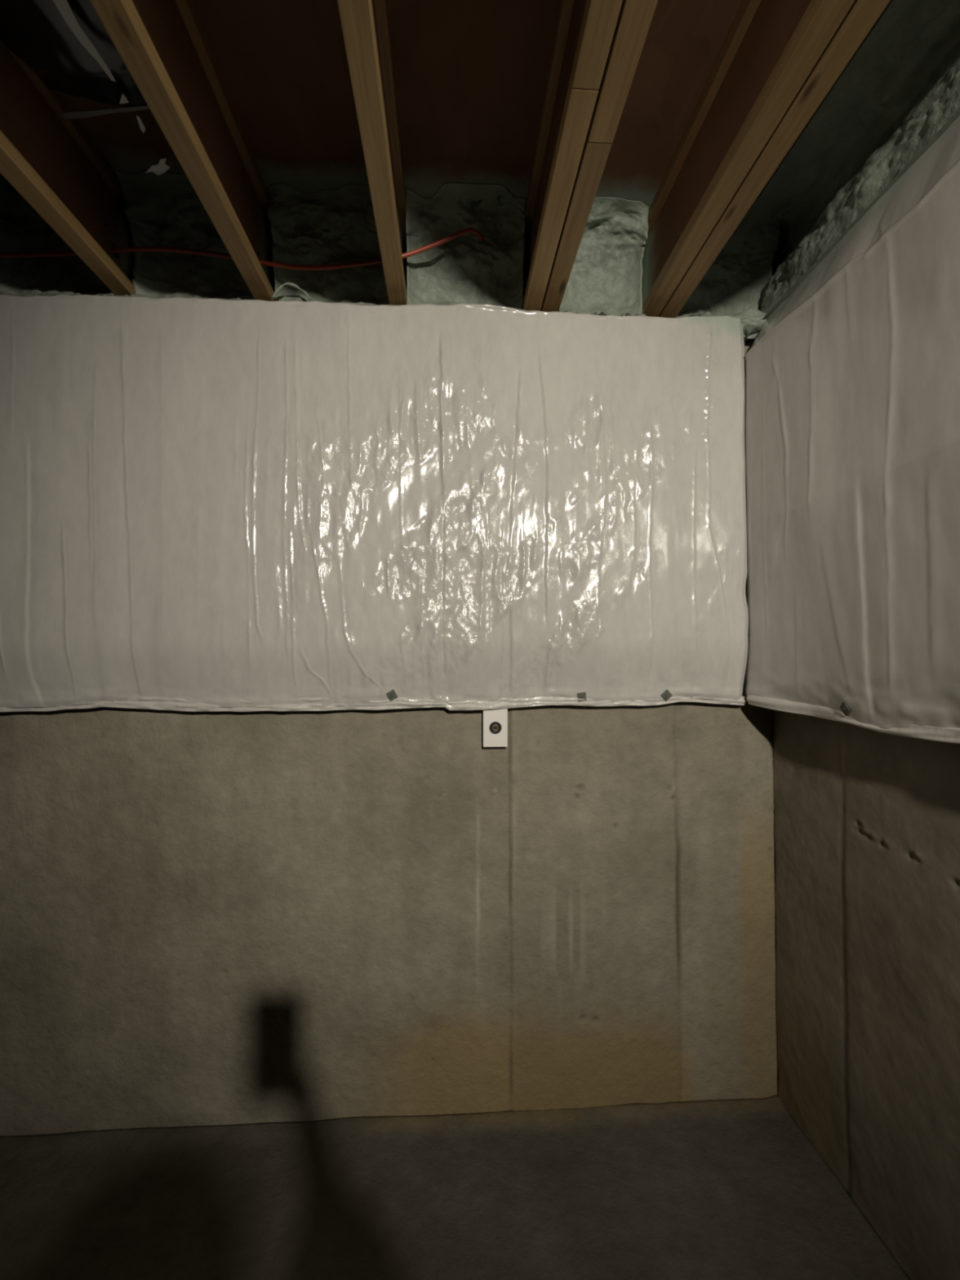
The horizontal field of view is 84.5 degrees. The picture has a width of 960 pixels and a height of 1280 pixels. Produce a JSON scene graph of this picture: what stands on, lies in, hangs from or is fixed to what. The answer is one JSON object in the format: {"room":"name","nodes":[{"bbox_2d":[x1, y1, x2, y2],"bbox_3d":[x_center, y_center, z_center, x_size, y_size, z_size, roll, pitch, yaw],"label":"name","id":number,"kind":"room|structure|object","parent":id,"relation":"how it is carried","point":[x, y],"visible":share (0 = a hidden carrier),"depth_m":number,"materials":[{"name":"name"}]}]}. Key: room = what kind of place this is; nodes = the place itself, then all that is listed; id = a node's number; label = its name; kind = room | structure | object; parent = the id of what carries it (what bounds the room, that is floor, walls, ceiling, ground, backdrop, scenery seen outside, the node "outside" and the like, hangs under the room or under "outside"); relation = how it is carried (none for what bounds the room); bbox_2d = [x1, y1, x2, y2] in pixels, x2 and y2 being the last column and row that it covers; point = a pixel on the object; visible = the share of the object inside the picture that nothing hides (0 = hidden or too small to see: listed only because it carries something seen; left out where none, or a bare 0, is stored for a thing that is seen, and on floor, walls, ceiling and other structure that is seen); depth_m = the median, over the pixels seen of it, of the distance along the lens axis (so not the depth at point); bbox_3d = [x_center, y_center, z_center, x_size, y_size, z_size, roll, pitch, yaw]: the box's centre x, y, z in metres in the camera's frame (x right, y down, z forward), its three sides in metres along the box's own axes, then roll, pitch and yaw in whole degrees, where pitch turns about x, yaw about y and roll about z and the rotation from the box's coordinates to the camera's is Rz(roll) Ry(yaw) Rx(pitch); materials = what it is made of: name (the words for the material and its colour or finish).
{"room":"unfinished basement","nodes":[
{"label":"unfinished basement","id":0,"kind":"room"},
{"bbox_2d":[0,338,777,1136],"bbox_3d":[-1.875,0.225,1.647,5.646,2.475,0.206,0,-1,-3],"label":"wall","id":1,"kind":"structure","parent":0,"point":[206,918],"depth_m":1.63,"materials":[{"name":"concrete"}]},
{"bbox_2d":[0,173,115,296],"bbox_3d":[-1.295,-1.185,1.622,0.353,0.340,0.226,0,-1,-3],"label":"foam","id":2,"kind":"object","parent":1,"relation":"attached to","point":[22,228],"visible":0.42,"depth_m":1.64,"materials":[{"name":"grey"}]},
{"bbox_2d":[113,168,254,300],"bbox_3d":[-0.881,-1.184,1.641,0.364,0.338,0.236,0,-1,-3],"label":"foam","id":3,"kind":"object","parent":1,"relation":"attached to","point":[165,209],"visible":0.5,"depth_m":1.65,"materials":[{"name":"grey"}]},
{"bbox_2d":[266,183,389,305],"bbox_3d":[-0.465,-1.184,1.673,0.358,0.338,0.221,0,-1,-3],"label":"insulation","id":4,"kind":"object","parent":1,"relation":"attached to","point":[327,226],"visible":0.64,"depth_m":1.67},
{"bbox_2d":[272,282,311,300],"bbox_3d":[-0.579,-1.072,1.625,0.118,0.052,0.016,0,-1,-3],"label":"cable","id":5,"kind":"object","parent":4,"relation":"attached to","point":[278,289],"visible":1,"depth_m":1.62,"materials":[{"name":"white plastic"}]},
{"bbox_2d":[0,293,748,712],"bbox_3d":[-0.776,-0.411,1.578,3.230,1.253,0.084,0,-1,-3],"label":"blanket","id":6,"kind":"object","parent":1,"relation":"attached to","point":[213,504],"visible":1,"depth_m":1.58,"materials":[{"name":"white plastic"}]},
{"bbox_2d":[386,689,398,701],"bbox_3d":[-0.267,0.168,1.599,0.036,0.036,0.006,0,-1,3],"label":"washer","id":7,"kind":"object","parent":6,"relation":"attached to","point":[392,695],"visible":1,"depth_m":1.60,"materials":[{"name":"metal"}]},
{"bbox_2d":[577,692,586,702],"bbox_3d":[0.314,0.176,1.631,0.030,0.030,0.006,0,-1,-2],"label":"washer","id":8,"kind":"object","parent":6,"relation":"attached to","point":[583,695],"visible":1,"depth_m":1.63,"materials":[{"name":"metal"}]},
{"bbox_2d":[661,689,672,701],"bbox_3d":[0.582,0.172,1.646,0.038,0.038,0.006,0,-1,-12],"label":"washer","id":9,"kind":"object","parent":6,"relation":"attached to","point":[666,695],"visible":1,"depth_m":1.65,"materials":[{"name":"metal"}]},
{"bbox_2d":[728,307,767,341],"bbox_3d":[0.852,-1.009,1.698,0.180,0.083,0.102,0,-1,-3],"label":"foam","id":10,"kind":"object","parent":6,"relation":"attached to","point":[752,322],"visible":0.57,"depth_m":1.66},
{"bbox_2d":[404,182,526,310],"bbox_3d":[-0.046,-1.184,1.684,0.369,0.339,0.246,0,-1,-3],"label":"insulation","id":11,"kind":"object","parent":1,"relation":"attached to","point":[465,268],"visible":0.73,"depth_m":1.69},
{"bbox_2d":[482,708,507,746],"bbox_3d":[0.047,0.259,1.642,0.076,0.142,0.032,0,-1,-3],"label":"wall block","id":12,"kind":"object","parent":1,"relation":"attached to","point":[495,722],"visible":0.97,"depth_m":1.63,"materials":[{"name":"white plastic"}]},
{"bbox_2d":[404,260,773,296],"bbox_3d":[-1.879,-1.202,1.748,6.046,0.302,0.030,0,-1,-3],"label":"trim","id":13,"kind":"structure","parent":1,"relation":"attached to","point":[405,261],"depth_m":1.83,"materials":[{"name":"brown wood"}]},
{"bbox_2d":[558,197,648,315],"bbox_3d":[0.389,-1.182,1.718,0.274,0.339,0.229,0,-1,-3],"label":"foam","id":14,"kind":"object","parent":1,"relation":"attached to","point":[605,278],"visible":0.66,"depth_m":1.73,"materials":[{"name":"grey"}]},
{"bbox_2d":[675,198,781,317],"bbox_3d":[0.796,-1.182,1.733,0.312,0.339,0.245,0,-1,-3],"label":"foam","id":15,"kind":"object","parent":1,"relation":"attached to","point":[735,281],"visible":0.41,"depth_m":1.76,"materials":[{"name":"grey"}]},
{"bbox_3d":[-1.876,-1.032,1.689,6.046,0.040,0.140,0,-1,-3],"label":"trim","id":16,"kind":"structure","parent":1,"relation":"on","visible":0},
{"bbox_2d":[523,0,622,311],"bbox_3d":[0.329,-1.267,-1.135,0.054,0.302,5.978,0,-1,-3],"label":"joist","id":17,"kind":"object","parent":16,"relation":"on","point":[584,31],"visible":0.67,"depth_m":1.20,"materials":[{"name":"brown wood"}]},
{"bbox_2d":[540,0,657,311],"bbox_3d":[0.388,-1.267,-1.132,0.054,0.302,5.978,0,-1,-3],"label":"joist","id":18,"kind":"object","parent":16,"relation":"on","point":[635,16],"visible":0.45,"depth_m":1.11,"materials":[{"name":"brown wood"}]},
{"bbox_2d":[0,1094,910,1279],"bbox_3d":[-1.701,1.437,-1.403,5.646,0.114,5.860,0,-1,-3],"label":"floor","id":19,"kind":"structure","parent":0,"point":[713,1189],"depth_m":1.38,"materials":[{"name":"concrete"}]},
{"bbox_2d":[58,0,892,266],"bbox_3d":[-1.701,-1.453,-1.337,6.046,0.060,6.260,0,-1,-3],"label":"ceiling","id":20,"kind":"structure","parent":0,"point":[470,76],"depth_m":1.32,"materials":[{"name":"brown wood"}]},
{"bbox_2d":[0,40,134,295],"bbox_3d":[-0.927,-1.268,-1.208,0.054,0.302,5.978,0,-1,-3],"label":"joist","id":21,"kind":"object","parent":20,"relation":"attached to","point":[52,162],"visible":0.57,"depth_m":1.34,"materials":[{"name":"brown wood"}]},
{"bbox_2d":[0,0,169,175],"bbox_3d":[-0.808,-1.305,0.390,0.408,0.114,2.012,0,-1,-3],"label":"film","id":22,"kind":"object","parent":21,"relation":"attached to","point":[65,43],"visible":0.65,"depth_m":1.14,"materials":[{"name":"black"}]},
{"bbox_2d":[89,0,275,301],"bbox_3d":[-0.508,-1.268,-1.184,0.054,0.302,5.978,0,-1,-3],"label":"joist","id":23,"kind":"object","parent":20,"relation":"attached to","point":[164,46],"visible":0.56,"depth_m":1.20,"materials":[{"name":"brown wood"}]},
{"bbox_2d":[337,0,407,305],"bbox_3d":[-0.095,-1.267,-1.160,0.054,0.302,5.978,0,-1,-3],"label":"joist","id":24,"kind":"object","parent":20,"relation":"attached to","point":[365,26],"visible":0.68,"depth_m":1.18,"materials":[{"name":"brown wood"}]},
{"bbox_2d":[641,0,854,316],"bbox_3d":[0.717,-1.266,-1.113,0.054,0.302,5.978,0,-1,-3],"label":"joist","id":25,"kind":"object","parent":20,"relation":"attached to","point":[770,48],"visible":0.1,"depth_m":1.21,"materials":[{"name":"brown wood"}]},
{"bbox_2d":[658,0,890,317],"bbox_3d":[0.776,-1.266,-1.110,0.054,0.302,5.978,0,-1,-3],"label":"joist","id":26,"kind":"object","parent":20,"relation":"attached to","point":[862,15],"visible":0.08,"depth_m":1.11,"materials":[{"name":"brown wood"}]},
{"bbox_3d":[-1.744,-1.270,-1.255,0.054,0.301,5.978,0,-1,-3],"label":"joist","id":27,"kind":"object","parent":20,"relation":"attached to","visible":0},
{"bbox_2d":[0,227,484,270],"bbox_3d":[-0.979,-1.190,1.603,1.996,0.202,0.075,0,-1,-3],"label":"cable","id":28,"kind":"object","parent":27,"relation":"attached to","point":[129,249],"visible":0.88,"depth_m":1.59,"materials":[{"name":"red plastic"}]},
{"bbox_2d":[773,710,959,1279],"bbox_3d":[1.215,0.160,-1.206,0.204,2.475,5.860,0,-1,-3],"label":"wall","id":29,"kind":"structure","parent":0,"point":[867,822],"depth_m":1.29,"materials":[{"name":"concrete"}]},
{"bbox_2d":[773,257,782,274],"bbox_3d":[1.254,-1.268,-1.196,0.030,0.302,6.210,0,-1,-3],"label":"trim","id":30,"kind":"structure","parent":29,"relation":"attached to","point":[779,262],"depth_m":1.89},
{"bbox_2d":[744,115,959,743],"bbox_3d":[0.962,-0.420,0.280,0.129,1.248,2.830,0,-1,-3],"label":"blanket","id":31,"kind":"object","parent":29,"relation":"attached to","point":[852,425],"visible":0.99,"depth_m":1.19,"materials":[{"name":"white plastic"}]},
{"bbox_2d":[840,701,849,716],"bbox_3d":[0.895,0.169,1.295,0.008,0.037,0.037,0,-1,14],"label":"washer","id":32,"kind":"object","parent":31,"relation":"attached to","point":[843,707],"visible":1,"depth_m":1.29,"materials":[{"name":"metal"}]},
{"bbox_2d":[757,0,959,319],"bbox_3d":[1.113,-1.242,-1.157,0.205,0.352,5.815,0,-1,-3],"label":"spray foam insulation","id":33,"kind":"object","parent":29,"relation":"attached to","point":[900,91],"visible":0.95,"depth_m":1.30}
]}

